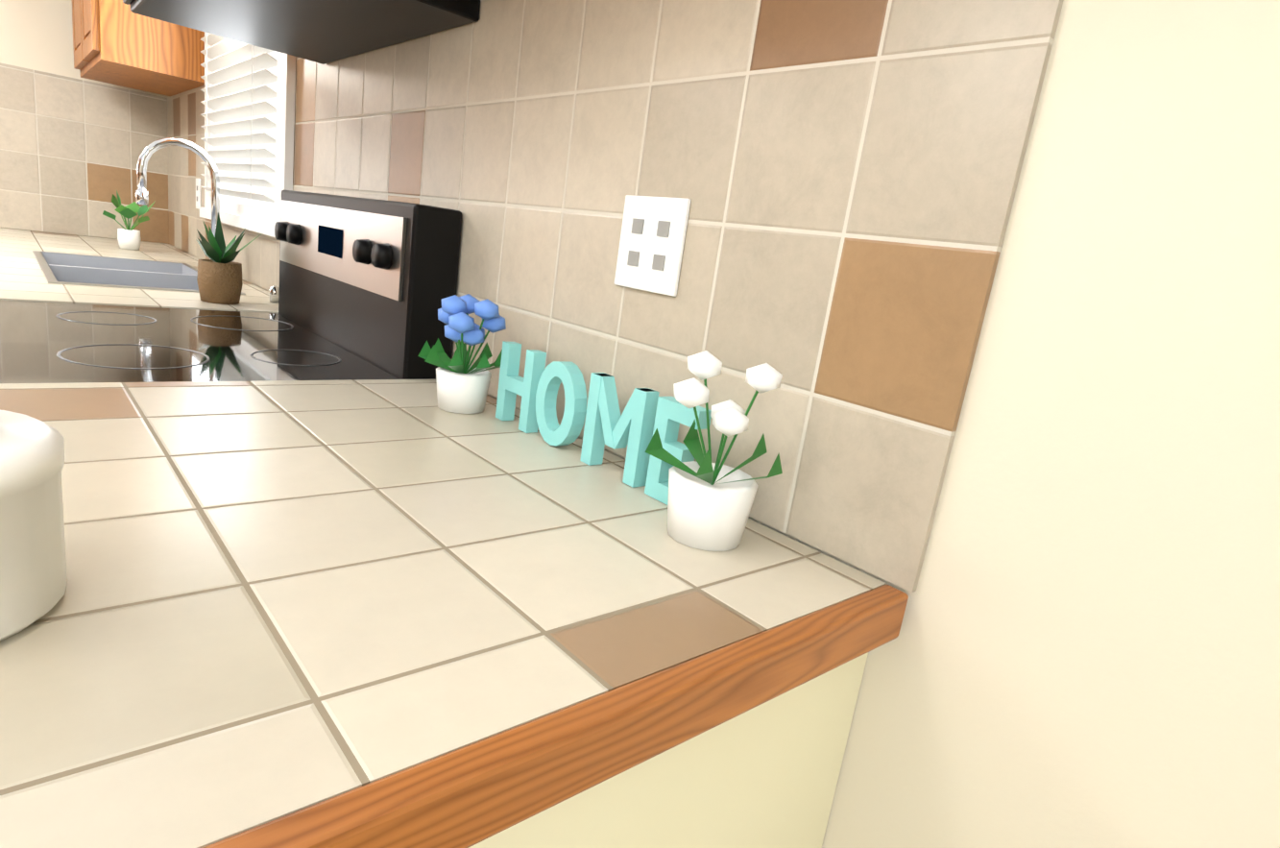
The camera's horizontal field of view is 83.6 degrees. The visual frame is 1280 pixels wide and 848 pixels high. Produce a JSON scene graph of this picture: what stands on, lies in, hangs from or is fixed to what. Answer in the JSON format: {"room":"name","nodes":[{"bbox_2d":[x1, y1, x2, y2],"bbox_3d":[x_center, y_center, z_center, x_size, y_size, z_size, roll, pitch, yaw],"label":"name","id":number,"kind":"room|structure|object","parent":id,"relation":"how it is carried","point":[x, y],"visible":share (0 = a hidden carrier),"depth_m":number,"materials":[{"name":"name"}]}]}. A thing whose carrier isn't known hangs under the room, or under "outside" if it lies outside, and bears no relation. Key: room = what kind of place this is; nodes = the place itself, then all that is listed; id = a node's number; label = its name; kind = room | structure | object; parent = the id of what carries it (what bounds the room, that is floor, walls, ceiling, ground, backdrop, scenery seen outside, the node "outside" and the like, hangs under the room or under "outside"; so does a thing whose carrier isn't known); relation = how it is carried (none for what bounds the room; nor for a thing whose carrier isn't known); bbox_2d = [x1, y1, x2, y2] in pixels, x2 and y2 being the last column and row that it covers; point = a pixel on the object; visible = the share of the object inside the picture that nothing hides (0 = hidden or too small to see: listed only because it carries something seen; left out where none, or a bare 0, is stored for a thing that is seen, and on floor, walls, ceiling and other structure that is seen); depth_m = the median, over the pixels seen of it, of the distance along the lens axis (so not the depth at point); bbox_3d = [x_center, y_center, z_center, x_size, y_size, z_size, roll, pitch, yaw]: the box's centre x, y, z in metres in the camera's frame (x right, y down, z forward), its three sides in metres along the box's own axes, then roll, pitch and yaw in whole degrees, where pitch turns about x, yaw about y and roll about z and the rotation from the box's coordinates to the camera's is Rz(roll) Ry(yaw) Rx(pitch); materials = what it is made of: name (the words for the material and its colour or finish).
{"room":"kitchen","nodes":[
{"label":"kitchen","id":0,"kind":"room"},
{"bbox_2d":[0,0,169,244],"bbox_3d":[-3.533,-1.027,2.159,3.560,2.380,0.120,-4,18,-41],"label":"wall","id":1,"kind":"structure","parent":0,"point":[36,35],"depth_m":2.89,"materials":[{"name":"beige paint"}]},
{"bbox_2d":[169,0,1279,847],"bbox_3d":[-0.232,-0.335,1.252,0.100,2.380,6.070,-4,18,-41],"label":"wall","id":2,"kind":"structure","parent":0,"point":[1082,651],"depth_m":0.54,"materials":[{"name":"beige paint"}]},
{"bbox_2d":[72,0,204,96],"bbox_3d":[-1.881,-1.695,2.667,0.331,0.770,0.750,-4,18,-41],"label":"upper cabinet","id":3,"kind":"object","parent":2,"relation":"attached to","point":[118,42],"visible":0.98,"depth_m":2.50,"materials":[{"name":"brown wood"}]},
{"bbox_2d":[199,31,295,237],"bbox_3d":[-1.219,-1.164,2.170,0.056,1.100,1.020,-4,18,-41],"label":"kitchen window","id":4,"kind":"structure","parent":2,"relation":"in","point":[249,90],"depth_m":2.13,"materials":[{"name":"white plastic"}]},
{"bbox_2d":[0,0,1063,592],"bbox_3d":[-1.165,-0.636,1.727,0.632,0.638,3.780,-4,18,-41],"label":"tile backsplash","id":5,"kind":"structure","parent":2,"relation":"attached to","point":[843,175],"depth_m":0.81,"materials":[{"name":"tile"}]},
{"bbox_2d":[195,178,201,209],"bbox_3d":[-1.727,-0.900,2.801,0.008,0.114,0.070,-4,18,-41],"label":"electrical outlet","id":6,"kind":"object","parent":5,"relation":"attached to","point":[198,195],"visible":0.88,"depth_m":2.79,"materials":[{"name":"white plastic"}]},
{"bbox_2d":[614,194,690,296],"bbox_3d":[0.012,-0.223,0.891,0.008,0.114,0.115,-4,18,-41],"label":"electrical outlet","id":7,"kind":"object","parent":5,"relation":"attached to","point":[651,243],"visible":1,"depth_m":0.88,"materials":[{"name":"white plastic"}]},
{"bbox_3d":[-1.751,0.962,0.305,3.760,0.100,6.010,-4,18,-41],"label":"floor","id":8,"kind":"structure","parent":0,"visible":0},
{"bbox_2d":[0,137,279,313],"bbox_3d":[-1.796,-0.300,2.449,0.651,1.327,2.104,-4,18,-41],"label":"sink countertop","id":9,"kind":"structure","parent":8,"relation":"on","point":[43,266],"depth_m":2.12,"materials":[{"name":"beige tile"}]},
{"bbox_2d":[102,190,153,249],"bbox_3d":[-2.004,-0.802,2.817,0.167,0.224,0.155,-4,18,-41],"label":"potted plant","id":10,"kind":"object","parent":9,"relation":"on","point":[128,238],"visible":1,"depth_m":2.80,"materials":[{"name":"white"}]},
{"bbox_2d":[196,212,263,304],"bbox_3d":[-1.035,-0.416,1.798,0.164,0.221,0.238,-4,18,-41],"label":"succulent plant","id":11,"kind":"object","parent":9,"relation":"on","point":[219,278],"visible":1,"depth_m":1.77,"materials":[{"name":"green plant"}]},
{"bbox_2d":[0,189,461,383],"bbox_3d":[-0.898,0.135,1.415,0.704,1.215,0.760,-4,18,-41],"label":"range","id":12,"kind":"object","parent":8,"relation":"on","point":[366,286],"visible":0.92,"depth_m":1.29,"materials":[{"name":"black metal"}]},
{"bbox_2d":[0,379,908,847],"bbox_3d":[-0.686,0.520,0.576,1.558,0.921,0.906,-4,18,-41],"label":"kitchen counter","id":13,"kind":"object","parent":8,"relation":"on","point":[355,614],"visible":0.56,"depth_m":0.52,"materials":[{"name":"beige tile"}]},
{"bbox_2d":[0,410,67,640],"bbox_3d":[-0.425,0.052,0.412,0.148,0.127,0.148,-4,18,-41],"label":"candle jar","id":14,"kind":"object","parent":13,"relation":"on","point":[33,573],"visible":1,"depth_m":0.42,"materials":[{"name":"white glazed ceramic"}]},
{"bbox_2d":[417,293,506,413],"bbox_3d":[-0.263,-0.107,1.078,0.137,0.171,0.118,-4,18,-41],"label":"flower pot","id":15,"kind":"object","parent":13,"relation":"on","point":[463,385],"visible":1,"depth_m":1.06,"materials":[{"name":"white ceramic"}]},
{"bbox_2d":[495,340,711,505],"bbox_3d":[-0.069,-0.012,0.920,0.020,0.115,0.405,-4,18,-41],"label":"sign","id":16,"kind":"object","parent":13,"relation":"on","point":[646,413],"visible":0.88,"depth_m":0.90,"materials":[{"name":"teal"}]},
{"bbox_2d":[644,350,782,551],"bbox_3d":[0.081,0.025,0.708,0.139,0.184,0.119,-4,18,-41],"label":"flower pot","id":17,"kind":"object","parent":13,"relation":"on","point":[710,503],"visible":1,"depth_m":0.69,"materials":[{"name":"white ceramic"}]},
{"bbox_3d":[-0.350,-1.073,0.989,0.331,0.770,1.760,-4,18,-41],"label":"upper cabinet","id":18,"kind":"object","parent":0,"visible":0},
{"bbox_2d":[122,0,480,64],"bbox_3d":[-0.633,-0.959,1.250,0.420,0.442,0.754,-4,18,-41],"label":"range hood","id":19,"kind":"object","parent":18,"relation":"attached to","point":[323,32],"visible":1,"depth_m":1.34,"materials":[{"name":"black metal"}]}
]}

